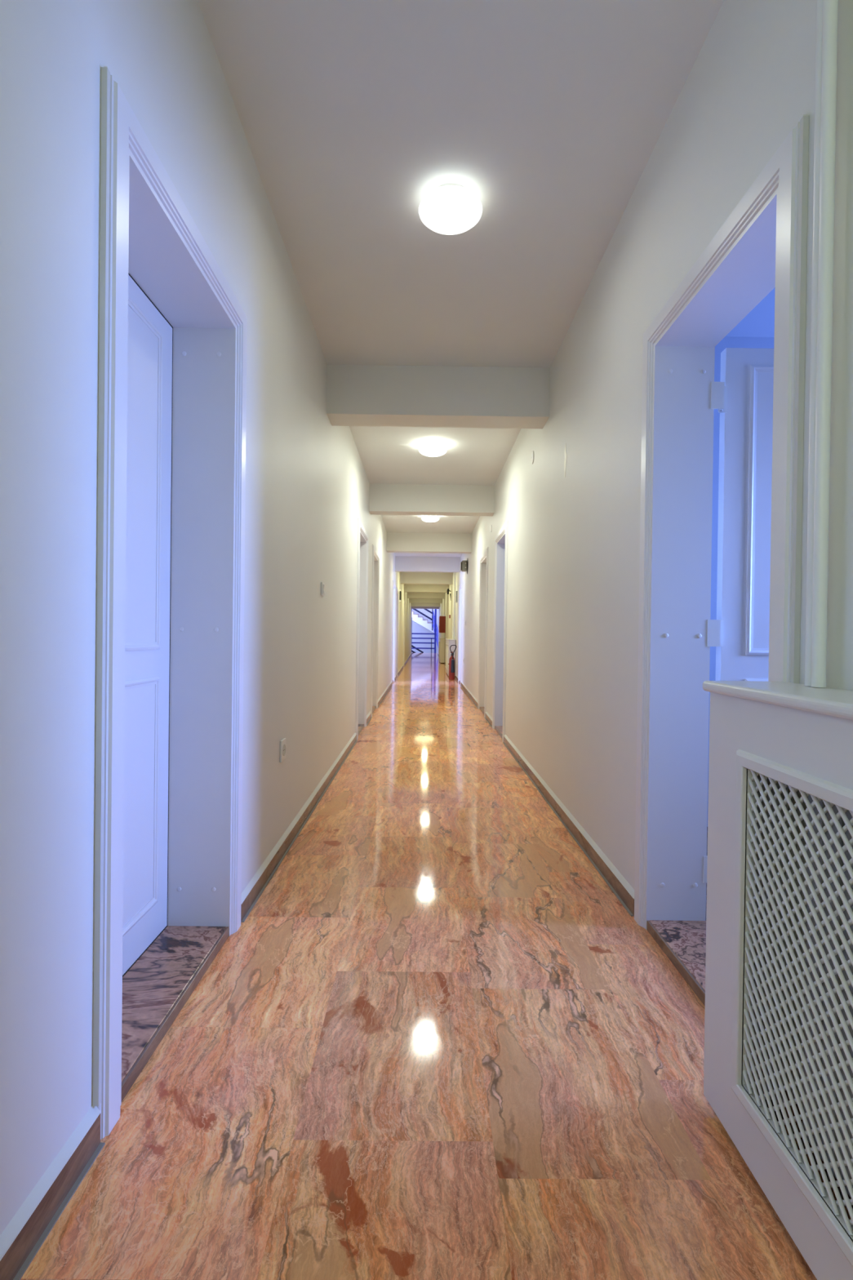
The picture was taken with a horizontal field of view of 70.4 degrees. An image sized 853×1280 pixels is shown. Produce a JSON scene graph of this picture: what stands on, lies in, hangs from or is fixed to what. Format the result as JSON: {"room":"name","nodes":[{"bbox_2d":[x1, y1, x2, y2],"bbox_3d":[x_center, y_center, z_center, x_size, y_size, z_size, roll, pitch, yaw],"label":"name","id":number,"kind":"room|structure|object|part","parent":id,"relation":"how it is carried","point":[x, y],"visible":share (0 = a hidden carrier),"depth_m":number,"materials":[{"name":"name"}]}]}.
{"room":"hotel corridor","nodes":[
{"label":"hotel corridor","id":0,"kind":"room"},
{"bbox_2d":[0,0,412,1235],"bbox_3d":[-0.800,-0.477,15.043,0.200,2.702,33.300,1,0,0],"label":"wall","id":1,"kind":"structure","parent":0,"point":[308,485],"depth_m":1.11,"materials":[{"name":"paint"}]},
{"bbox_2d":[92,66,247,1139],"bbox_3d":[-0.749,-0.067,1.619,0.258,2.090,0.914,1,0,0],"label":"door","id":2,"kind":"structure","parent":1,"relation":"in","point":[148,233],"depth_m":1.82,"materials":[{"name":"wood"}]},
{"bbox_3d":[-0.834,-0.063,1.624,0.008,1.780,0.543,1,0,0],"label":"panel molding","id":3,"kind":"part","parent":2,"relation":"part of","materials":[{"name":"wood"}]},
{"bbox_3d":[-0.754,0.961,1.632,0.194,0.034,0.713,1,0,0],"label":"sill","id":4,"kind":"part","parent":2,"relation":"part of","materials":[{"name":"brown stone"}]},
{"bbox_3d":[-0.653,0.963,1.633,0.008,0.033,0.713,1,0,0],"label":"sill","id":5,"kind":"part","parent":2,"relation":"part of","materials":[{"name":"brown stone"}]},
{"bbox_2d":[0,653,411,1279],"bbox_3d":[-0.705,0.834,15.054,0.022,0.082,33.300,1,0,0],"label":"baseboard","id":6,"kind":"structure","parent":1,"relation":"attached to","point":[20,1241],"depth_m":1.08,"materials":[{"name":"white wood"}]},
{"bbox_2d":[280,737,285,762],"bbox_3d":[-0.645,0.495,2.718,0.012,0.096,0.084,1,0,0],"label":"wall socket","id":7,"kind":"object","parent":1,"relation":"attached to","point":[282,743],"visible":1,"depth_m":2.70,"materials":[{"name":"white plastic"}]},
{"bbox_2d":[320,582,325,595],"bbox_3d":[-0.636,-0.314,3.725,0.018,0.082,0.084,1,0,0],"label":"light switch","id":8,"kind":"object","parent":1,"relation":"attached to","point":[322,584],"visible":1,"depth_m":3.70,"materials":[{"name":"white plastic"}]},
{"bbox_2d":[355,518,368,740],"bbox_3d":[-0.771,-0.102,6.146,0.258,2.090,0.930,1,0,0],"label":"door","id":9,"kind":"structure","parent":1,"relation":"in","point":[362,536],"depth_m":6.51,"materials":[{"name":"wood"}]},
{"bbox_3d":[-0.776,0.926,6.154,0.194,0.034,0.740,1,0,0],"label":"sill","id":10,"kind":"part","parent":9,"relation":"part of","materials":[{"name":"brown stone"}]},
{"bbox_3d":[-0.675,0.928,6.154,0.008,0.033,0.740,1,0,0],"label":"sill","id":11,"kind":"part","parent":9,"relation":"part of","materials":[{"name":"brown stone"}]},
{"bbox_2d":[370,544,379,717],"bbox_3d":[-0.779,-0.115,7.768,0.258,2.090,0.965,1,0,0],"label":"door","id":12,"kind":"structure","parent":1,"relation":"in","point":[375,557],"depth_m":8.15,"materials":[{"name":"wood"}]},
{"bbox_2d":[391,580,395,684],"bbox_3d":[-0.797,-0.151,12.520,0.248,2.090,1.040,1,0,0],"label":"door","id":13,"kind":"structure","parent":1,"relation":"in","point":[393,602],"depth_m":12.94,"materials":[{"name":"wood"}]},
{"bbox_2d":[395,586,399,677],"bbox_3d":[-0.810,-0.164,14.170,0.258,2.090,1.040,1,0,0],"label":"door","id":14,"kind":"structure","parent":1,"relation":"in","point":[397,589],"depth_m":14.59,"materials":[{"name":"wood"}]},
{"bbox_2d":[399,589,401,602],"bbox_3d":[-0.677,-1.139,15.639,0.035,0.310,0.300,1,0,0],"label":"wall sign","id":15,"kind":"object","parent":1,"relation":"attached to","point":[400,590],"visible":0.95,"depth_m":15.49,"materials":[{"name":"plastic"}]},
{"bbox_2d":[402,600,404,666],"bbox_3d":[-0.835,-0.203,19.120,0.258,2.090,1.040,1,0,0],"label":"door","id":16,"kind":"structure","parent":1,"relation":"in","point":[403,600],"depth_m":19.55,"materials":[{"name":"wood"}]},
{"bbox_2d":[411,608,438,653],"bbox_3d":[0.010,-0.094,38.251,4.800,6.800,0.100,1,0,0],"label":"wall","id":17,"kind":"structure","parent":0,"point":[415,628],"depth_m":38.20,"materials":[{"name":"paint"}]},
{"bbox_2d":[411,611,434,635],"bbox_3d":[0.022,-0.722,36.331,4.010,3.085,3.729,1,0,0],"label":"staircase","id":18,"kind":"structure","parent":17,"relation":"attached to","point":[418,620],"depth_m":36.94,"materials":[{"name":"paint"}]},
{"bbox_2d":[411,644,423,653],"bbox_3d":[-0.558,0.537,35.203,0.796,0.548,0.040,1,0,0],"label":"stair railing","id":19,"kind":"object","parent":18,"relation":"attached to","point":[419,650],"visible":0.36,"depth_m":35.18,"materials":[{"name":"metal"}]},
{"bbox_2d":[413,608,438,647],"bbox_3d":[-0.002,-1.230,36.159,3.530,3.364,1.580,1,1,44],"label":"stair railing","id":20,"kind":"object","parent":18,"relation":"on","point":[427,610],"visible":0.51,"depth_m":36.81,"materials":[{"name":"blue metal"}]},
{"bbox_3d":[-0.701,-1.863,36.834,2.170,1.326,0.040,1,0,0],"label":"rail","id":21,"kind":"part","parent":20,"relation":"part of","materials":[{"name":"paint"}]},
{"bbox_2d":[20,653,850,1279],"bbox_3d":[-0.018,0.874,16.382,1.471,0.001,35.950,1,0,0],"label":"floor","id":22,"kind":"structure","parent":0,"point":[437,1042],"depth_m":1.36,"materials":[{"name":"stone"}]},
{"bbox_2d":[411,608,436,653],"bbox_3d":[-0.165,-0.516,34.247,1.440,2.500,0.100,1,0,0],"label":"landing railing","id":23,"kind":"object","parent":22,"relation":"on","point":[435,619],"visible":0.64,"depth_m":34.22,"materials":[{"name":"blue metal"}]},
{"bbox_3d":[-0.858,-0.275,34.245,0.060,2.000,0.100,1,0,0],"label":"post","id":24,"kind":"part","parent":23,"relation":"part of","materials":[{"name":"paint"}]},
{"bbox_3d":[-0.207,0.469,34.254,1.380,0.070,0.040,1,0,0],"label":"rail","id":25,"kind":"part","parent":23,"relation":"part of","materials":[{"name":"blue metal"}]},
{"bbox_3d":[-0.203,0.169,34.252,1.380,0.070,0.040,1,0,0],"label":"rail","id":26,"kind":"part","parent":23,"relation":"part of","materials":[{"name":"blue metal"}]},
{"bbox_3d":[-0.200,-0.096,34.250,1.380,0.070,0.040,1,0,0],"label":"rail","id":27,"kind":"part","parent":23,"relation":"part of","materials":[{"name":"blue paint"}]},
{"bbox_3d":[-0.197,-0.356,34.248,1.380,0.070,0.040,1,0,0],"label":"rail","id":28,"kind":"part","parent":23,"relation":"part of","materials":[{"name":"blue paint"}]},
{"bbox_3d":[0.505,-0.507,34.250,0.100,2.500,0.100,1,0,0],"label":"post","id":29,"kind":"part","parent":23,"relation":"part of","materials":[{"name":"blue metal"}]},
{"bbox_2d":[439,637,444,663],"bbox_3d":[0.571,0.378,22.632,0.181,0.911,1.974,1,0,0],"label":"radiator cover","id":30,"kind":"object","parent":22,"relation":"on","point":[442,640],"visible":1,"depth_m":21.66,"materials":[{"name":"wood"}]},
{"bbox_2d":[445,639,456,675],"bbox_3d":[0.606,0.433,15.507,0.181,0.911,2.124,1,0,0],"label":"radiator cover","id":31,"kind":"object","parent":22,"relation":"on","point":[449,642],"visible":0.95,"depth_m":14.54,"materials":[{"name":"wood"}]},
{"bbox_3d":[0.525,0.428,15.504,0.012,0.658,1.861,1,0,0],"label":"molding","id":32,"kind":"part","parent":31,"relation":"part of","materials":[{"name":"wood"}]},
{"bbox_2d":[452,572,454,639],"bbox_3d":[0.680,-0.917,15.347,0.032,1.790,0.032,1,0,0],"label":"pipe","id":33,"kind":"object","parent":31,"relation":"on","point":[453,572],"visible":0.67,"depth_m":15.34,"materials":[{"name":"paint"}]},
{"bbox_2d":[453,572,456,639],"bbox_3d":[0.686,-0.911,14.617,0.036,1.790,0.036,1,0,0],"label":"pipe","id":34,"kind":"object","parent":31,"relation":"on","point":[455,572],"visible":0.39,"depth_m":14.61,"materials":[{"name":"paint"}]},
{"bbox_2d":[448,644,456,679],"bbox_3d":[0.593,0.505,13.685,0.148,0.795,0.220,1,0,-26],"label":"fire extinguisher","id":35,"kind":"object","parent":22,"relation":"on","point":[451,660],"visible":1,"depth_m":13.67,"materials":[{"name":"red metal"}]},
{"bbox_2d":[702,680,852,1279],"bbox_3d":[0.679,0.549,0.524,0.181,0.911,1.557,1,0,0],"label":"radiator cover","id":36,"kind":"object","parent":22,"relation":"on","point":[766,738],"visible":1,"depth_m":1.03,"materials":[{"name":"wood"}]},
{"bbox_2d":[804,0,822,686],"bbox_3d":[0.754,-0.806,1.157,0.024,1.790,0.024,1,0,0],"label":"pipe","id":37,"kind":"object","parent":36,"relation":"on","point":[820,2],"visible":0.52,"depth_m":1.16,"materials":[{"name":"metal"}]},
{"bbox_2d":[811,0,838,687],"bbox_3d":[0.750,-0.806,1.131,0.024,1.790,0.024,1,0,0],"label":"pipe","id":38,"kind":"object","parent":36,"relation":"on","point":[830,7],"visible":1,"depth_m":1.12,"materials":[{"name":"metal"}]},
{"bbox_2d":[197,0,724,608],"bbox_3d":[0.021,-1.712,14.987,1.811,0.410,33.400,1,0,0],"label":"ceiling","id":39,"kind":"structure","parent":0,"point":[553,113],"depth_m":2.27,"materials":[{"name":"paint"}]},
{"bbox_2d":[422,515,439,522],"bbox_3d":[0.055,-1.716,8.547,0.248,0.102,0.248,1,0,0],"label":"ceiling light","id":40,"kind":"object","parent":39,"relation":"attached to","point":[430,518],"visible":0.99,"depth_m":8.47,"materials":[{"name":"white plastic"}]},
{"bbox_2d":[418,441,446,456],"bbox_3d":[0.056,-1.692,5.387,0.248,0.102,0.248,1,0,0],"label":"ceiling light","id":41,"kind":"object","parent":39,"relation":"attached to","point":[431,448],"visible":1,"depth_m":5.32,"materials":[{"name":"white plastic"}]},
{"bbox_2d":[418,182,482,235],"bbox_3d":[0.093,-1.668,2.348,0.248,0.102,0.248,1,0,0],"label":"ceiling light","id":42,"kind":"object","parent":39,"relation":"attached to","point":[451,208],"visible":1,"depth_m":2.30,"materials":[{"name":"white plastic"}]},
{"bbox_2d":[438,0,852,1088],"bbox_3d":[0.810,-0.457,15.051,0.202,2.702,33.300,1,0,0],"label":"wall","id":43,"kind":"structure","parent":0,"point":[572,513],"depth_m":2.37,"materials":[{"name":"paint"}]},
{"bbox_2d":[439,616,445,632],"bbox_3d":[0.558,-0.556,21.824,0.240,0.590,0.650,1,0,0],"label":"upper cabinet","id":44,"kind":"object","parent":43,"relation":"attached to","point":[442,619],"visible":0.99,"depth_m":21.50,"materials":[{"name":"red metal"}]},
{"bbox_2d":[457,582,462,683],"bbox_3d":[0.824,-0.132,12.704,0.248,2.090,0.890,1,0,0],"label":"door","id":45,"kind":"structure","parent":43,"relation":"in","point":[460,593],"depth_m":13.05,"materials":[{"name":"wood"}]},
{"bbox_2d":[459,558,468,573],"bbox_3d":[0.676,-1.336,10.913,0.132,0.290,0.290,1,0,0],"label":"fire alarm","id":46,"kind":"object","parent":43,"relation":"attached to","point":[464,564],"visible":1,"depth_m":10.83,"materials":[{"name":"plastic"}]},
{"bbox_2d":[477,546,488,717],"bbox_3d":[0.853,-0.095,7.866,0.258,2.090,0.965,1,0,0],"label":"door","id":47,"kind":"structure","parent":43,"relation":"in","point":[483,579],"depth_m":8.25,"materials":[{"name":"wood"}]},
{"bbox_2d":[492,520,508,742],"bbox_3d":[0.856,-0.082,6.135,0.248,2.090,0.928,1,0,0],"label":"door","id":48,"kind":"structure","parent":43,"relation":"in","point":[500,580],"depth_m":6.50,"materials":[{"name":"wood"}]},
{"bbox_3d":[0.740,0.946,6.142,0.008,0.033,0.738,1,0,0],"label":"sill","id":49,"kind":"part","parent":48,"relation":"part of","materials":[{"name":"brown stone"}]},
{"bbox_3d":[0.856,0.947,6.143,0.224,0.034,0.738,1,0,0],"label":"sill","id":50,"kind":"part","parent":48,"relation":"part of","materials":[{"name":"brown stone"}]},
{"bbox_2d":[531,450,533,464],"bbox_3d":[0.770,-1.327,4.394,0.010,0.094,0.094,1,0,0],"label":"junction cover","id":51,"kind":"object","parent":43,"relation":"attached to","point":[532,453],"visible":1,"depth_m":4.37,"materials":[{"name":"white plastic"}]},
{"bbox_2d":[437,653,852,1209],"bbox_3d":[0.683,0.852,15.061,0.022,0.082,33.300,1,0,0],"label":"baseboard","id":52,"kind":"structure","parent":43,"relation":"attached to","point":[619,885],"depth_m":2.82,"materials":[{"name":"brown stone"}]},
{"bbox_2d":[634,114,809,1104],"bbox_3d":[1.241,-0.043,1.706,0.974,2.090,0.909,1,0,0],"label":"door","id":53,"kind":"structure","parent":43,"relation":"in","point":[761,247],"depth_m":2.06,"materials":[{"name":"wood"}]},
{"bbox_3d":[0.761,0.980,1.717,0.008,0.033,0.708,1,0,0],"label":"sill","id":54,"kind":"part","parent":53,"relation":"part of","materials":[{"name":"brown stone"}]},
{"bbox_3d":[0.877,0.981,1.718,0.224,0.034,0.708,1,0,0],"label":"sill","id":55,"kind":"part","parent":53,"relation":"part of","materials":[{"name":"brown stone"}]},
{"bbox_3d":[1.376,-0.049,2.098,0.530,1.800,0.008,1,0,0],"label":"panel molding","id":56,"kind":"part","parent":53,"relation":"part of","materials":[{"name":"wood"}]},
{"bbox_2d":[802,794,852,1197],"bbox_3d":[0.708,0.530,0.473,0.122,0.650,1.130,1,0,0],"label":"radiator","id":57,"kind":"object","parent":43,"relation":"attached to","point":[848,814],"visible":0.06,"depth_m":0.96,"materials":[{"name":"white metal"}]},
{"bbox_2d":[705,287,775,920],"bbox_3d":[2.502,-0.279,1.410,3.050,2.700,3.700,1,0,0],"label":"wall","id":58,"kind":"structure","parent":0,"point":[756,330],"depth_m":3.20,"materials":[{"name":"paint"}]}
]}

